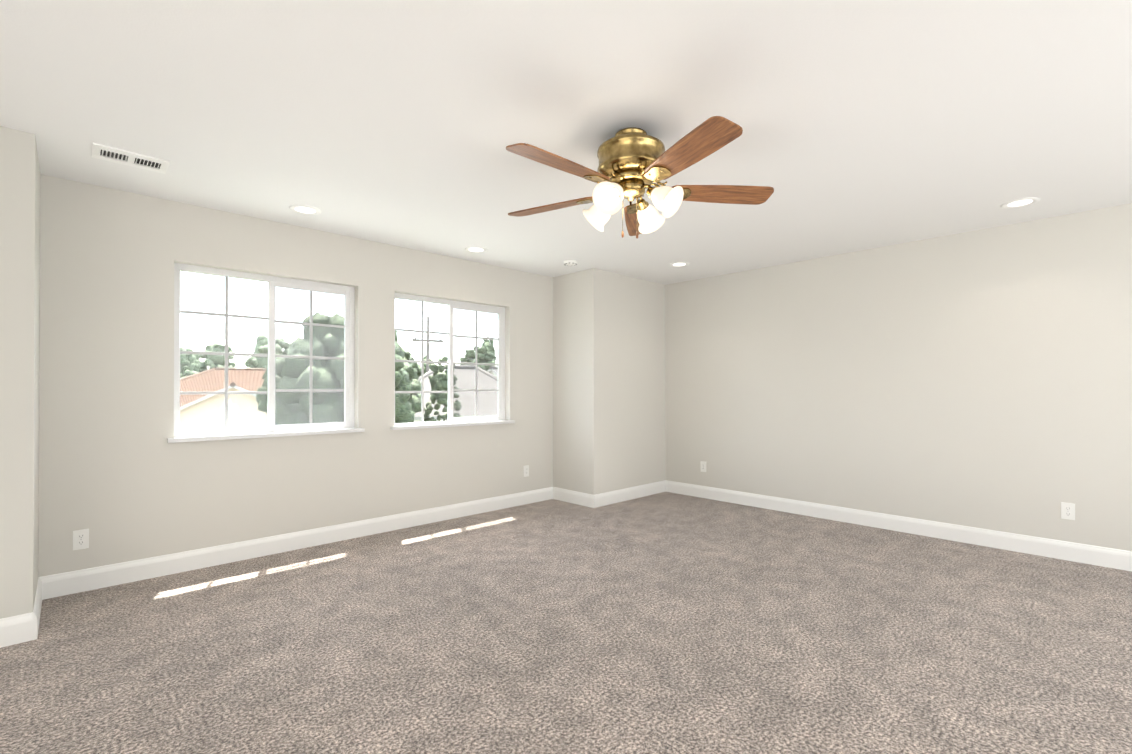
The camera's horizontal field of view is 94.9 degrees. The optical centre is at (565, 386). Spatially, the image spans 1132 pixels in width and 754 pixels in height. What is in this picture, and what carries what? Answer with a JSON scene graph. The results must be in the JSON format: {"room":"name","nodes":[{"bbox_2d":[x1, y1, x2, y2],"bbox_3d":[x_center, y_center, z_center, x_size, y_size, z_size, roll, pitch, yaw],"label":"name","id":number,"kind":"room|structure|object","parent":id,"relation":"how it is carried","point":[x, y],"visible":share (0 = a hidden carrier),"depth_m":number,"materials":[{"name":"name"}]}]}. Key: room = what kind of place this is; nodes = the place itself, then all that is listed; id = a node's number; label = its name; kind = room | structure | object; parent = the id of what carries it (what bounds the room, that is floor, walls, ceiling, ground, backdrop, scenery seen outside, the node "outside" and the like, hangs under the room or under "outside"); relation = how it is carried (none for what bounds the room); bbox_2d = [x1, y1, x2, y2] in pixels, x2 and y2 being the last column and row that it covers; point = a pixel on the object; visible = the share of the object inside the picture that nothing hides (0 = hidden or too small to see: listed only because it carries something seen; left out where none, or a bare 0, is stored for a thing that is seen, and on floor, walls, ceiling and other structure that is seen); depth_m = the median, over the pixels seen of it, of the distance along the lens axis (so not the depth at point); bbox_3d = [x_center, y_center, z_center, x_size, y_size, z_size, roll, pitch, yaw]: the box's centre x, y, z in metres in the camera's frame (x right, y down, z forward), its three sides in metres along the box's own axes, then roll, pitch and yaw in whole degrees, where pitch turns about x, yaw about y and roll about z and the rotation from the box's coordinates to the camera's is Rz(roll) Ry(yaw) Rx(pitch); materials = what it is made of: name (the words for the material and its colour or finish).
{"room":"empty bedroom","nodes":[
{"label":"empty bedroom","id":0,"kind":"room"},
{"bbox_2d":[0,126,40,618],"bbox_3d":[-3.503,-0.005,2.066,1.961,2.440,0.646,0,0,-44],"label":"wall","id":1,"kind":"structure","parent":0,"point":[20,182],"depth_m":2.48,"materials":[{"name":"grey paint"}]},
{"bbox_2d":[0,608,40,647],"bbox_3d":[-3.257,1.149,1.837,1.947,0.130,0.016,0,0,-44],"label":"baseboard","id":2,"kind":"structure","parent":1,"relation":"attached to","point":[18,629],"depth_m":2.46,"materials":[{"name":"white"}]},
{"bbox_2d":[34,575,47,607],"bbox_3d":[-2.785,1.154,2.740,0.016,0.130,0.600,0,0,-44],"label":"baseboard","id":3,"kind":"structure","parent":1,"relation":"attached to","point":[42,585],"depth_m":2.92,"materials":[{"name":"white wood"}]},
{"bbox_2d":[39,174,552,576],"bbox_3d":[-1.897,0.006,4.160,7.498,2.440,0.160,0,0,-44],"label":"wall","id":4,"kind":"structure","parent":0,"point":[121,479],"depth_m":3.54,"materials":[{"name":"white paint"}]},
{"bbox_2d":[73,529,88,549],"bbox_3d":[-2.887,0.910,3.091,0.070,0.115,0.009,0,0,-44],"label":"electrical outlet","id":5,"kind":"object","parent":4,"relation":"attached to","point":[80,539],"visible":1,"depth_m":3.09,"materials":[{"name":"white plastic"}]},
{"bbox_2d":[167,263,364,442],"bbox_3d":[-2.167,-0.230,3.859,1.280,1.192,0.187,0,0,-44],"label":"window","id":6,"kind":"structure","parent":4,"relation":"in","point":[346,425],"depth_m":3.92,"materials":[{"name":"white plastic"}]},
{"bbox_2d":[48,487,551,598],"bbox_3d":[-1.575,1.162,4.341,3.981,0.130,0.016,0,0,-44],"label":"baseboard","id":7,"kind":"structure","parent":4,"relation":"attached to","point":[66,583],"depth_m":3.74,"materials":[{"name":"white wood"}]},
{"bbox_2d":[390,293,514,429],"bbox_3d":[-1.058,-0.225,4.921,1.310,1.192,0.187,0,0,-44],"label":"window","id":8,"kind":"structure","parent":4,"relation":"in","point":[460,420],"depth_m":5.03,"materials":[{"name":"white plastic"}]},
{"bbox_2d":[523,465,528,476],"bbox_3d":[-0.417,0.887,5.455,0.070,0.115,0.009,0,0,-44],"label":"electrical outlet","id":9,"kind":"object","parent":4,"relation":"attached to","point":[526,471],"visible":1,"depth_m":5.45,"materials":[{"name":"white plastic"}]},
{"bbox_2d":[0,492,1131,753],"bbox_3d":[0.439,1.313,1.712,7.498,0.200,6.918,0,0,-44],"label":"floor","id":10,"kind":"structure","parent":0,"point":[666,622],"depth_m":2.42,"materials":[{"name":"carpet"}]},
{"bbox_2d":[0,0,1131,284],"bbox_3d":[0.439,-1.327,1.726,7.498,0.200,6.918,0,0,-44],"label":"ceiling","id":11,"kind":"structure","parent":0,"point":[868,124],"depth_m":2.31,"materials":[{"name":"white paint"}]},
{"bbox_2d":[92,143,169,173],"bbox_3d":[-2.328,-1.216,2.781,0.310,0.009,0.205,0,0,-44],"label":"ceiling vent","id":12,"kind":"object","parent":11,"relation":"in","point":[121,156],"visible":1,"depth_m":2.77,"materials":[{"name":"white metal"}]},
{"bbox_2d":[289,204,320,214],"bbox_3d":[-1.794,-1.214,3.572,0.200,0.008,0.200,0,0,-44],"label":"recessed light","id":13,"kind":"object","parent":11,"relation":"in","point":[304,209],"visible":1,"depth_m":3.56,"materials":[{"name":"white"}]},
{"bbox_2d":[465,246,486,252],"bbox_3d":[-0.794,-1.208,4.592,0.200,0.008,0.200,0,0,-44],"label":"recessed light","id":14,"kind":"object","parent":11,"relation":"in","point":[474,249],"visible":1,"depth_m":4.58,"materials":[{"name":"white"}]},
{"bbox_2d":[564,260,577,265],"bbox_3d":[0.044,-1.192,5.025,0.136,0.037,0.136,0,0,-44],"label":"smoke detector","id":15,"kind":"object","parent":11,"relation":"attached to","point":[570,262],"visible":1,"depth_m":4.98,"materials":[{"name":"white plastic"}]},
{"bbox_2d":[506,116,773,238],"bbox_3d":[0.276,-0.961,2.491,1.316,0.523,1.365,0,0,-44],"label":"ceiling fan","id":16,"kind":"object","parent":11,"relation":"hanging from","point":[634,162],"visible":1,"depth_m":2.40,"materials":[{"name":"brown wood"}]},
{"bbox_2d":[669,262,689,266],"bbox_3d":[1.119,-1.206,5.133,0.200,0.008,0.200,0,0,-44],"label":"recessed light","id":17,"kind":"object","parent":11,"relation":"in","point":[678,264],"visible":1,"depth_m":5.13,"materials":[{"name":"white"}]},
{"bbox_2d":[1001,197,1039,207],"bbox_3d":[3.007,-1.214,3.439,0.200,0.008,0.200,0,0,-44],"label":"recessed light","id":18,"kind":"object","parent":11,"relation":"in","point":[1020,202],"visible":1,"depth_m":3.43,"materials":[{"name":"white"}]},
{"bbox_2d":[553,268,664,494],"bbox_3d":[0.516,0.015,5.935,1.236,2.440,0.612,0,0,-44],"label":"wall","id":19,"kind":"structure","parent":0,"point":[608,381],"depth_m":5.58,"materials":[{"name":"white paint"}]},
{"bbox_2d":[552,487,587,506],"bbox_3d":[0.069,1.167,5.492,0.016,0.130,0.570,0,0,-44],"label":"baseboard","id":20,"kind":"structure","parent":19,"relation":"attached to","point":[579,498],"depth_m":5.50,"materials":[{"name":"white wood"}]},
{"bbox_2d":[588,480,667,507],"bbox_3d":[0.714,1.168,5.684,1.214,0.130,0.016,0,0,-44],"label":"baseboard","id":21,"kind":"structure","parent":19,"relation":"attached to","point":[607,498],"depth_m":5.62,"materials":[{"name":"white wood"}]},
{"bbox_2d":[665,203,1131,550],"bbox_3d":[3.145,0.006,4.198,0.160,2.440,6.758,0,0,-44],"label":"wall","id":22,"kind":"structure","parent":0,"point":[982,378],"depth_m":4.25,"materials":[{"name":"white paint"}]},
{"bbox_2d":[700,461,705,471],"bbox_3d":[1.524,0.889,5.765,0.009,0.115,0.070,0,0,-44],"label":"electrical outlet","id":23,"kind":"object","parent":22,"relation":"attached to","point":[703,465],"visible":1,"depth_m":5.76,"materials":[{"name":"white plastic"}]},
{"bbox_2d":[668,481,1131,570],"bbox_3d":[3.228,1.160,3.979,0.016,0.130,5.956,0,0,-44],"label":"baseboard","id":24,"kind":"structure","parent":22,"relation":"attached to","point":[1058,549],"depth_m":4.23,"materials":[{"name":"white wood"}]},
{"bbox_2d":[1061,502,1074,519],"bbox_3d":[3.538,0.878,3.660,0.009,0.115,0.070,0,0,-44],"label":"electrical outlet","id":25,"kind":"object","parent":22,"relation":"attached to","point":[1067,510],"visible":1,"depth_m":3.66,"materials":[{"name":"white plastic"}]},
{"label":"outside","id":26,"kind":"structure","parent":0,"visible":0},
{"bbox_3d":[-46.275,4.704,69.769,190.000,0.300,155.042,0,0,-44],"label":"ground","id":27,"kind":"structure","parent":26,"visible":0},
{"bbox_2d":[180,346,200,378],"bbox_3d":[-34.392,0.329,46.256,4.971,8.214,5.052,0,0,-44],"label":"tree","id":28,"kind":"object","parent":27,"relation":"on","point":[191,362],"depth_m":45.70,"materials":[{"name":"green plant"}]},
{"bbox_2d":[191,343,236,374],"bbox_3d":[-26.971,0.498,40.207,3.458,7.816,3.398,0,0,-44],"label":"tree","id":29,"kind":"object","parent":27,"relation":"on","point":[212,348],"depth_m":39.55,"materials":[{"name":"green plant"}]},
{"bbox_2d":[180,368,267,433],"bbox_3d":[-16.446,1.610,32.047,19.606,5.510,17.437,0,0,-44],"label":"house","id":30,"kind":"structure","parent":27,"relation":"on","point":[212,418],"depth_m":23.32,"materials":[{"name":"beige paint"}]},
{"bbox_2d":[244,333,288,368],"bbox_3d":[-24.959,-0.071,44.102,4.637,8.992,4.679,0,0,-44],"label":"tree","id":31,"kind":"object","parent":27,"relation":"on","point":[261,344],"depth_m":43.06,"materials":[{"name":"green plant"}]},
{"bbox_2d":[256,312,420,424],"bbox_3d":[-5.637,1.115,13.450,4.076,6.314,4.033,0,0,-44],"label":"tree","id":32,"kind":"object","parent":27,"relation":"on","point":[409,370],"depth_m":12.23,"materials":[{"name":"green plant"}]},
{"bbox_2d":[395,331,420,393],"bbox_3d":[-6.075,1.130,16.425,2.771,6.314,2.821,0,0,-44],"label":"tree","id":33,"kind":"object","parent":27,"relation":"on","point":[408,353],"depth_m":16.49,"materials":[{"name":"green plant"}]},
{"bbox_2d":[410,355,432,376],"bbox_3d":[-13.824,0.741,47.962,4.628,7.407,4.639,0,0,-44],"label":"tree","id":34,"kind":"object","parent":27,"relation":"on","point":[417,368],"depth_m":47.11,"materials":[{"name":"green plant"}]},
{"bbox_2d":[412,310,443,372],"bbox_3d":[-8.901,-0.262,33.069,2.014,9.264,1.576,0,0,-44],"label":"utility pole","id":35,"kind":"object","parent":27,"relation":"on","point":[427,340],"depth_m":32.91,"materials":[{"name":"grey wood"}]},
{"bbox_2d":[424,356,462,421],"bbox_3d":[-3.542,1.700,14.883,1.244,5.159,1.277,0,0,-44],"label":"tree","id":36,"kind":"object","parent":27,"relation":"on","point":[436,369],"depth_m":14.63,"materials":[{"name":"green plant"}]},
{"bbox_2d":[413,365,497,422],"bbox_3d":[-4.526,1.709,21.765,7.527,5.210,6.027,0,0,-15],"label":"house","id":37,"kind":"structure","parent":27,"relation":"on","point":[427,397],"depth_m":20.16,"materials":[{"name":"white"}]},
{"bbox_2d":[460,345,495,370],"bbox_3d":[-7.473,0.480,43.952,4.126,7.890,3.898,0,0,-44],"label":"tree","id":38,"kind":"object","parent":27,"relation":"on","point":[485,360],"depth_m":43.12,"materials":[{"name":"green plant"}]},
{"bbox_2d":[482,336,496,359],"bbox_3d":[-7.836,-0.303,51.921,2.145,9.534,2.008,0,0,-44],"label":"tree","id":39,"kind":"object","parent":27,"relation":"on","point":[489,347],"depth_m":51.70,"materials":[{"name":"green plant"}]},
{"bbox_2d":[488,366,497,376],"bbox_3d":[-1.006,1.625,35.055,7.300,5.510,12.900,0,0,30],"label":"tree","id":40,"kind":"structure","parent":27,"relation":"on","point":[492,368],"depth_m":29.58,"materials":[{"name":"white"}]}
]}

